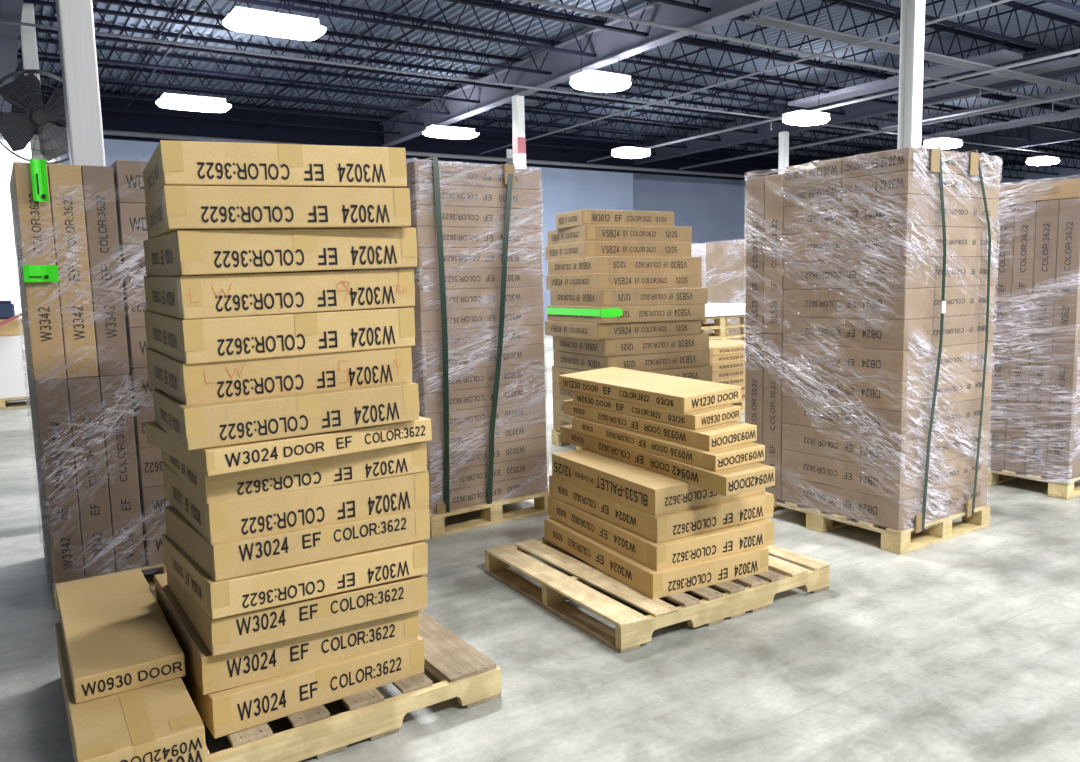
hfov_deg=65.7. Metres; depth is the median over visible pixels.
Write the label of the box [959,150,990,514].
band
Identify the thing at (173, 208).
cardboard box
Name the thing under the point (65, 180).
cardboard box
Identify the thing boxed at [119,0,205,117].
beam
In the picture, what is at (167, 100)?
ceiling lamp
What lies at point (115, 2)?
beam
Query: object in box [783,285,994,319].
cardboard box
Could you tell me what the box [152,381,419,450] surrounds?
cardboard box
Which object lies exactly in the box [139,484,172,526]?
cardboard box
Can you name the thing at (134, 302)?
cardboard box
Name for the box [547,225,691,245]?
cardboard box
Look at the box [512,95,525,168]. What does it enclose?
column
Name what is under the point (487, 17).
ceiling
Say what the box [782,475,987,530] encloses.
cardboard box
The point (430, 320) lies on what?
cardboard box
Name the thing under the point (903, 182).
cardboard box
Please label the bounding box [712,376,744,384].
cardboard box
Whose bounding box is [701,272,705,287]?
cardboard box
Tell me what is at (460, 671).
wooden pallet
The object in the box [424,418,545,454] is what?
cardboard box
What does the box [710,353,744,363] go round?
cardboard box
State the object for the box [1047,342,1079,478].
cardboard box
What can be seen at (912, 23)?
column
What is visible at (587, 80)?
ceiling lamp
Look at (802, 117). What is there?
ceiling lamp
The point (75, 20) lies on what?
column
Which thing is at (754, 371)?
cardboard box
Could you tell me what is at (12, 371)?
load
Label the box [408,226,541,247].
cardboard box
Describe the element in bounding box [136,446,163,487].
cardboard box
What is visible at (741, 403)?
wooden pallet
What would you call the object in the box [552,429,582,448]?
wooden pallet
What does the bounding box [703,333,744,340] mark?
wooden pallet
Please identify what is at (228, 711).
cardboard box
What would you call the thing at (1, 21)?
pipe
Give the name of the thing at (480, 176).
cardboard box
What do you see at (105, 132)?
pipe
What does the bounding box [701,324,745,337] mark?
wooden pallet
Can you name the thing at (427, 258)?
cardboard box
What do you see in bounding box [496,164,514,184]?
protector
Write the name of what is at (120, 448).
cardboard box
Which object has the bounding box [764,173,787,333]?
cardboard box
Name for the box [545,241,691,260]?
cardboard box
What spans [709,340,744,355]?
cardboard box
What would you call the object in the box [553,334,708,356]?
cardboard box
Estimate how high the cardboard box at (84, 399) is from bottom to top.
0.962 m
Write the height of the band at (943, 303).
2.041 m
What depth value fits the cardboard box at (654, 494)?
3.85 m
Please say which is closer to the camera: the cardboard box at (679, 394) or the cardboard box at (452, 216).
the cardboard box at (679, 394)
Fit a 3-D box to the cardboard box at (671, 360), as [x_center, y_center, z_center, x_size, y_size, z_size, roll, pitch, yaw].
[0.803,-0.204,7.445,1.066,0.138,0.902,-5,7,-28]
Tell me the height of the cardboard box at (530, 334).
0.120 m
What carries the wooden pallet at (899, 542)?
on the floor
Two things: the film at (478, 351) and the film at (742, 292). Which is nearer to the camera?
the film at (478, 351)
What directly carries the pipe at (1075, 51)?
attached to the pipe at (541, 2)
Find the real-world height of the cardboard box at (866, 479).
0.158 m
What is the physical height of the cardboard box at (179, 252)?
0.128 m
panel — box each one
[705,303,745,316]
[788,49,1022,107]
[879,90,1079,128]
[892,55,1079,100]
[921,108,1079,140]
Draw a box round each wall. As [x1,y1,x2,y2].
[0,139,632,326]
[633,173,745,243]
[999,157,1079,185]
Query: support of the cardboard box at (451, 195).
on the cardboard box at (452, 216)
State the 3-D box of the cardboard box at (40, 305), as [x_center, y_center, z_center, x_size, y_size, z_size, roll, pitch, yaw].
[-2.535,-0.534,4.204,0.131,0.982,0.942,-6,8,-33]
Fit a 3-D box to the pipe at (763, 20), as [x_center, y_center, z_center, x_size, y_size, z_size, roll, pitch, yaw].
[14.914,-6.768,20.431,27.800,0.044,0.314,-6,8,-33]
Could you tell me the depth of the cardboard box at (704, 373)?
7.22 m
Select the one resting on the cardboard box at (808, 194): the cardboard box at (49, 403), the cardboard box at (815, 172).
the cardboard box at (815, 172)
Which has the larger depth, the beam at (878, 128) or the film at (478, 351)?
the beam at (878, 128)
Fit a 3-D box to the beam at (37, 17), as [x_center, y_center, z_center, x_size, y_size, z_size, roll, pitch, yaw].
[2.429,-7.193,21.934,51.000,0.665,0.097,-6,8,-33]
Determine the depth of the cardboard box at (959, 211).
4.51 m
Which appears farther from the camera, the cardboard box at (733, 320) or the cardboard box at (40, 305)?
the cardboard box at (733, 320)
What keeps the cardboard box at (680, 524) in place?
on the cardboard box at (699, 547)
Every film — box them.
[5,159,153,588]
[371,160,548,514]
[692,243,705,265]
[705,239,745,322]
[743,146,1002,528]
[990,176,1079,484]
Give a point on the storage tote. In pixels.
(7, 309)
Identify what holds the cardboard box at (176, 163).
on the cardboard box at (173, 208)
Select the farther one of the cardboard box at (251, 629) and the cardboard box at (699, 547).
the cardboard box at (699, 547)
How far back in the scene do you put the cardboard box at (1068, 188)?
5.38 m
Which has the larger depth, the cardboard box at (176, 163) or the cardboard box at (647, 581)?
the cardboard box at (647, 581)
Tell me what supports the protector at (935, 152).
attached to the band at (943, 303)
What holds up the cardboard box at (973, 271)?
on the cardboard box at (910, 303)
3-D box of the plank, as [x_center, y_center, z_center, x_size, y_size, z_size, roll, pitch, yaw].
[-7.037,-0.689,10.758,1.004,0.511,0.160,-5,8,-31]
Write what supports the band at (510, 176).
attached to the film at (478, 351)
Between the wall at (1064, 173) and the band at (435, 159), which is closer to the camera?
the band at (435, 159)
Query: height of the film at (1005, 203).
1.983 m
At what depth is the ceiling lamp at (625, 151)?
23.16 m
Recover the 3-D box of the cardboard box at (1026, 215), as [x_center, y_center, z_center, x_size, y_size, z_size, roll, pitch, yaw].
[3.594,-0.761,5.797,0.942,0.906,0.135,-6,8,-33]
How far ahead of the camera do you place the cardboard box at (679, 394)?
4.09 m
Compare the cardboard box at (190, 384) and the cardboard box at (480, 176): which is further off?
the cardboard box at (480, 176)
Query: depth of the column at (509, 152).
26.44 m
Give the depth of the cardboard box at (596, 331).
7.03 m
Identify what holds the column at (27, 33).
on the floor
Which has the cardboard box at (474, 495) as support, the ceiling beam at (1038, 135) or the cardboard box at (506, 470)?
the cardboard box at (506, 470)
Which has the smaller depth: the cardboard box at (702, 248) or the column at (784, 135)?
the cardboard box at (702, 248)
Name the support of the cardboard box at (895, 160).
on the cardboard box at (903, 182)
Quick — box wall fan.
[0,69,68,164]
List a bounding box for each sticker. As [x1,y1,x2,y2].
[23,265,58,281]
[30,159,48,200]
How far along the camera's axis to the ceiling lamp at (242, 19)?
11.14 m
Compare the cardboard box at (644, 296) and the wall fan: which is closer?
the cardboard box at (644, 296)
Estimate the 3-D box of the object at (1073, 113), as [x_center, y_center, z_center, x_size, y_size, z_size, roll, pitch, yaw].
[13.682,-7.305,23.548,0.800,0.080,6.500,-6,8,-33]
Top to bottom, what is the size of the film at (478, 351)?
2.107 m
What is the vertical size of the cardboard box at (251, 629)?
0.138 m
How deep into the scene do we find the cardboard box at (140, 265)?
4.02 m
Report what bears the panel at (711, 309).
on the wooden pallet at (720, 321)
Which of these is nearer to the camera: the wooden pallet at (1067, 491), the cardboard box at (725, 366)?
the wooden pallet at (1067, 491)
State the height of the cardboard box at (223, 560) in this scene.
0.140 m
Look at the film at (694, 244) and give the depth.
15.16 m
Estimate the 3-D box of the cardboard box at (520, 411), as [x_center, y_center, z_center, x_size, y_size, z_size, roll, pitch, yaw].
[-0.588,0.181,5.535,0.885,0.120,0.916,-6,8,-36]
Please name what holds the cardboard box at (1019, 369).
on the wooden pallet at (1067, 491)
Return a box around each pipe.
[0,20,1079,156]
[61,127,764,177]
[479,0,1011,153]
[519,0,1079,107]
[587,49,1079,162]
[679,93,1079,169]
[745,14,1079,91]
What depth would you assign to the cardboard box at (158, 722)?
2.35 m
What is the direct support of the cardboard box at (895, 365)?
on the cardboard box at (868, 392)
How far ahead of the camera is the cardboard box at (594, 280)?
7.09 m
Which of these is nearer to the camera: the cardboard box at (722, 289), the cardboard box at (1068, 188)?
the cardboard box at (1068, 188)
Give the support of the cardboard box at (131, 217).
on the cardboard box at (140, 265)
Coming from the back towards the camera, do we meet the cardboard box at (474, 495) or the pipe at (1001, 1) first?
the pipe at (1001, 1)
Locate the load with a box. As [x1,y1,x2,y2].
[0,335,29,398]
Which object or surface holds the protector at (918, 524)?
attached to the band at (943, 303)
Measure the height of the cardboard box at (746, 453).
0.112 m
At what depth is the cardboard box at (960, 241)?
4.55 m
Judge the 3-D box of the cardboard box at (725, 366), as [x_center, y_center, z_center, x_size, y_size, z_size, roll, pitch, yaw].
[2.041,-0.213,9.597,0.980,0.086,0.782,-6,8,-34]
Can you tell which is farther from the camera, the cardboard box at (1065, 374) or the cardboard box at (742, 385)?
the cardboard box at (742, 385)
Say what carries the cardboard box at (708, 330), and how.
on the wooden pallet
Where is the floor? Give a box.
[0,327,1079,761]
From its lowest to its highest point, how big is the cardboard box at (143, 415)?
0.196 m
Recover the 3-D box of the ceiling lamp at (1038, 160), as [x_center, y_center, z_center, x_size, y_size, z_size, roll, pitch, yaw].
[16.397,-7.454,27.236,1.150,0.775,0.800,-6,8,-33]
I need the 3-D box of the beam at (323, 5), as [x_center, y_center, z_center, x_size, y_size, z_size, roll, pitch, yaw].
[4.069,-6.939,19.435,51.000,0.665,0.097,-6,8,-33]
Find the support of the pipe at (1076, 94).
attached to the pipe at (763, 20)
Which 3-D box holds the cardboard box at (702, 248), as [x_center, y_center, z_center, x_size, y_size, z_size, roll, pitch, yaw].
[2.781,-2.289,15.655,0.840,0.494,0.892,-6,8,-32]
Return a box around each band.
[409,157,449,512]
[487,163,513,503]
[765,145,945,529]
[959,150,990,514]
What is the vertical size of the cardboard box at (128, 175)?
0.196 m
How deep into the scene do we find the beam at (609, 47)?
16.14 m
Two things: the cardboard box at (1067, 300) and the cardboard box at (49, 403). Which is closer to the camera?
the cardboard box at (49, 403)
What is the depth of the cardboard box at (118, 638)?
2.76 m
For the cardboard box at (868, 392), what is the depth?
4.60 m
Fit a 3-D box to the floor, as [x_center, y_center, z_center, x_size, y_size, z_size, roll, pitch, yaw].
[8.482,-0.215,13.650,51.001,0.200,39.500,-6,8,-33]
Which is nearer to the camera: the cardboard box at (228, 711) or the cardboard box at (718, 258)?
the cardboard box at (228, 711)
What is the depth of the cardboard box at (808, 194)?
4.72 m
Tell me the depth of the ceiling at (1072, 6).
13.36 m
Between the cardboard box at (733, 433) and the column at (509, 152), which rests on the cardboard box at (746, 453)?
the cardboard box at (733, 433)
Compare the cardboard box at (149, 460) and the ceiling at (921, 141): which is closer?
the cardboard box at (149, 460)
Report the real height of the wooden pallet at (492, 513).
0.126 m
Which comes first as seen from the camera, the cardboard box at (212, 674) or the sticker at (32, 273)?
the cardboard box at (212, 674)
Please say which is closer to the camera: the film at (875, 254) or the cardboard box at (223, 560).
the cardboard box at (223, 560)
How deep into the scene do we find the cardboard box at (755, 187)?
5.12 m
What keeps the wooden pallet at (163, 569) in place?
on the floor
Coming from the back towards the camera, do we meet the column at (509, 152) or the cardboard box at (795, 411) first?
the column at (509, 152)
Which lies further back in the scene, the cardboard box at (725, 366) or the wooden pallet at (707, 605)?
the cardboard box at (725, 366)
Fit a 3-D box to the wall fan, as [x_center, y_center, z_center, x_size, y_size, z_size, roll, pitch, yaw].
[-7.792,-4.065,13.043,1.383,1.400,0.808,-5,8,-30]
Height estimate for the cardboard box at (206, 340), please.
0.131 m
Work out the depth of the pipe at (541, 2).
14.23 m
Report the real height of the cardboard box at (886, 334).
0.158 m
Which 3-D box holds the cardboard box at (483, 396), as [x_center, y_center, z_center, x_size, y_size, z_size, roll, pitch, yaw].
[-0.591,0.061,5.521,0.884,0.120,0.916,-6,8,-36]
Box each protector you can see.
[436,503,445,518]
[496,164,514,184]
[914,513,921,532]
[926,148,939,171]
[965,499,971,516]
[966,152,978,175]
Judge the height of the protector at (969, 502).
0.100 m
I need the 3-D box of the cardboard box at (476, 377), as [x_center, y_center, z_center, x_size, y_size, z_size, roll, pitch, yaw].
[-0.594,-0.060,5.507,0.885,0.120,0.916,-6,8,-36]
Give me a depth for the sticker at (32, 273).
3.78 m
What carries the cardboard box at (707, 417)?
on the cardboard box at (733, 433)
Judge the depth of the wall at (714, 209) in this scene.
33.66 m
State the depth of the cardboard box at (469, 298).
5.06 m
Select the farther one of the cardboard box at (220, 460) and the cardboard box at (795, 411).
the cardboard box at (795, 411)
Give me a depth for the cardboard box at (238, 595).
2.67 m
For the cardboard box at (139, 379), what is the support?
on the cardboard box at (143, 415)
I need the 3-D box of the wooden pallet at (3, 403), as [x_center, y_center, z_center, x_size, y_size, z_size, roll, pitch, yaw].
[-7.364,0.263,11.444,1.100,0.126,1.100,-5,8,-31]
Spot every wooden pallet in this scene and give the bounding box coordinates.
[0,397,29,408]
[43,538,166,608]
[206,610,501,761]
[430,491,549,537]
[485,537,829,653]
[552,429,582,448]
[701,315,745,327]
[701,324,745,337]
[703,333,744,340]
[729,400,744,411]
[774,498,989,554]
[987,467,1079,499]
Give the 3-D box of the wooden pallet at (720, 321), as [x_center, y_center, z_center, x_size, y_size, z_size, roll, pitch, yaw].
[2.208,-0.840,11.716,1.050,0.137,1.000,-5,8,-31]
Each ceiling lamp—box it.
[156,66,230,111]
[223,0,325,39]
[423,101,478,138]
[570,40,630,91]
[611,129,650,157]
[782,102,829,125]
[924,120,962,148]
[1026,144,1059,165]
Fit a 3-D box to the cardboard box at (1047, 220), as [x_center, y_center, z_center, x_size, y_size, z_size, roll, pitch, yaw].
[3.669,-0.750,5.683,0.942,0.906,0.135,-6,8,-33]
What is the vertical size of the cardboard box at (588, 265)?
0.137 m
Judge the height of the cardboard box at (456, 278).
0.120 m
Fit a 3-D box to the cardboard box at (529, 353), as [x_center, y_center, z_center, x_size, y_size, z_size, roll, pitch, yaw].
[-0.597,-0.180,5.493,0.885,0.120,0.916,-6,8,-36]
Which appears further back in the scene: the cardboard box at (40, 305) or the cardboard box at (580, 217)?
the cardboard box at (580, 217)
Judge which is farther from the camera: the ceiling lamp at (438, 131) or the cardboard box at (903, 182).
the ceiling lamp at (438, 131)
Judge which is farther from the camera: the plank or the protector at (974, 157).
the plank
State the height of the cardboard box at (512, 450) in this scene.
0.120 m
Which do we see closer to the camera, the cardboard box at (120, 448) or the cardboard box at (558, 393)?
the cardboard box at (120, 448)
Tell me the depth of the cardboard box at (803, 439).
4.68 m
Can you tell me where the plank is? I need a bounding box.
[0,313,21,325]
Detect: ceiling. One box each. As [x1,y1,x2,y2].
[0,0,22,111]
[15,0,1079,165]
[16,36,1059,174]
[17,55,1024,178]
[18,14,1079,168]
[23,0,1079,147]
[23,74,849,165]
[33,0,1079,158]
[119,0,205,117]
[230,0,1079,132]
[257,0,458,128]
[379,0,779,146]
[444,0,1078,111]
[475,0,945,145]
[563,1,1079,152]
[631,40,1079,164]
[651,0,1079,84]
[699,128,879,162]
[761,141,921,167]
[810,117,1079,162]
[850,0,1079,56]
[1043,0,1079,11]
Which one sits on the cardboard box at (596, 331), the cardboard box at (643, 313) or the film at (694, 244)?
the cardboard box at (643, 313)
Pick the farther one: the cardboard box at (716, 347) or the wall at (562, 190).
the wall at (562, 190)
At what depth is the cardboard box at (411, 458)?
2.69 m
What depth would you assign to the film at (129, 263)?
3.98 m
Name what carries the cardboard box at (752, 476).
on the cardboard box at (654, 494)
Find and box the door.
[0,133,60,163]
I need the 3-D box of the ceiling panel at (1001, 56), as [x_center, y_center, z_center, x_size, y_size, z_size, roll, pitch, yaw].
[7.741,-6.550,18.343,0.700,0.080,5.200,-6,8,-33]
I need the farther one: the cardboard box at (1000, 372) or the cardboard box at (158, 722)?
the cardboard box at (1000, 372)
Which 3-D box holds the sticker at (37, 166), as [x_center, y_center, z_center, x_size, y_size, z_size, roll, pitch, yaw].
[-2.243,-0.900,3.746,0.060,0.185,0.011,-6,8,-33]
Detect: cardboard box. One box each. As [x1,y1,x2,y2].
[0,317,23,335]
[9,162,65,379]
[27,367,83,582]
[47,164,97,377]
[55,569,185,703]
[55,622,206,761]
[66,376,114,576]
[81,165,129,375]
[98,374,144,570]
[110,160,147,204]
[116,203,147,245]
[119,245,146,286]
[123,286,145,327]
[126,327,148,367]
[129,367,158,408]
[132,406,154,447]
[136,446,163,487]
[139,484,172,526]
[142,522,165,564]
[143,140,406,204]
[143,228,417,275]
[144,269,414,319]
[144,307,414,364]
[145,185,410,238]
[145,416,431,475]
[146,346,411,404]
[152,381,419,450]
[154,573,418,694]
[161,442,426,503]
[162,462,428,542]
[162,534,427,618]
[165,506,429,580]
[167,568,426,655]
[181,636,424,738]
[372,248,541,268]
[402,205,540,228]
[403,183,540,208]
[406,161,539,189]
[407,287,542,310]
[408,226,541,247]
[411,325,543,351]
[411,343,544,372]
[412,362,544,393]
[414,268,542,289]
[414,306,543,331]
[419,381,544,413]
[419,399,545,433]
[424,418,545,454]
[427,436,546,473]
[428,473,547,513]
[429,454,546,493]
[544,517,768,598]
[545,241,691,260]
[545,320,700,339]
[546,273,701,289]
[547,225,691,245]
[547,304,704,323]
[547,495,773,570]
[548,257,701,274]
[549,475,773,542]
[550,288,707,306]
[552,366,711,382]
[552,382,572,399]
[552,448,764,516]
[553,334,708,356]
[553,350,709,370]
[553,398,574,417]
[553,414,571,430]
[556,209,673,228]
[559,367,740,412]
[560,424,774,495]
[563,399,756,450]
[572,417,764,470]
[573,391,740,429]
[691,244,705,271]
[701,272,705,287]
[706,240,745,271]
[706,271,745,300]
[706,301,745,330]
[707,329,741,340]
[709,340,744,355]
[709,360,744,371]
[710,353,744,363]
[712,368,744,379]
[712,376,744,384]
[735,384,744,391]
[741,392,744,399]
[745,333,767,463]
[746,176,764,332]
[763,334,783,499]
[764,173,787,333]
[782,397,990,441]
[782,423,989,470]
[782,449,988,500]
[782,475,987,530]
[783,257,995,289]
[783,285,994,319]
[783,313,993,350]
[783,341,992,380]
[783,369,991,411]
[784,158,842,186]
[784,180,841,206]
[784,194,998,234]
[784,226,996,261]
[842,147,999,178]
[842,171,999,200]
[988,339,1009,468]
[993,204,1015,339]
[998,178,1079,202]
[1005,340,1030,472]
[1010,202,1036,340]
[1025,341,1052,476]
[1031,200,1059,341]
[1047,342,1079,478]
[1053,198,1079,342]
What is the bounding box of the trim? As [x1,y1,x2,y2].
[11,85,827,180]
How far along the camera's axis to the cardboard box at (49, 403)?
3.94 m
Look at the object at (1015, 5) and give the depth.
15.17 m
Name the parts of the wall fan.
blade, blade, motor, blade, blade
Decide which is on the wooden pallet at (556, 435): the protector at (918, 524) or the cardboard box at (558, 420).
the cardboard box at (558, 420)
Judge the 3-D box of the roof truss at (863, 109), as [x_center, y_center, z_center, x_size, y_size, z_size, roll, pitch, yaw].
[13.093,-6.360,14.253,0.262,0.640,36.500,-6,8,-33]
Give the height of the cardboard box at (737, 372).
0.086 m
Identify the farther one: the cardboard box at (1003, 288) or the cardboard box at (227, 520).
the cardboard box at (1003, 288)
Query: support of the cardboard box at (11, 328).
on the load
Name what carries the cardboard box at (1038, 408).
on the wooden pallet at (1067, 491)
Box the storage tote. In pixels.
[0,300,14,318]
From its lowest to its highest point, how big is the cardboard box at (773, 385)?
1.012 m
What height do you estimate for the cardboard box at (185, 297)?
0.126 m
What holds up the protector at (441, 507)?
attached to the band at (435, 159)
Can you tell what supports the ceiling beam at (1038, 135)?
attached to the wall
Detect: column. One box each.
[20,3,47,165]
[55,0,105,165]
[506,149,512,162]
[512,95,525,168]
[778,131,788,173]
[897,0,924,148]
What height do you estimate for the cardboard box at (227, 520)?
0.134 m
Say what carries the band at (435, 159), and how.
attached to the film at (478, 351)
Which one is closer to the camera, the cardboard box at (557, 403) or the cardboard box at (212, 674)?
the cardboard box at (212, 674)
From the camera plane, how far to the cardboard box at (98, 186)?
3.96 m
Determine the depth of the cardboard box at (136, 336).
4.07 m
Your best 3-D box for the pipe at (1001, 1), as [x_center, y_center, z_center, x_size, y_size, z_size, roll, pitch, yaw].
[3.233,-6.023,17.358,0.054,0.044,18.400,-6,8,-33]

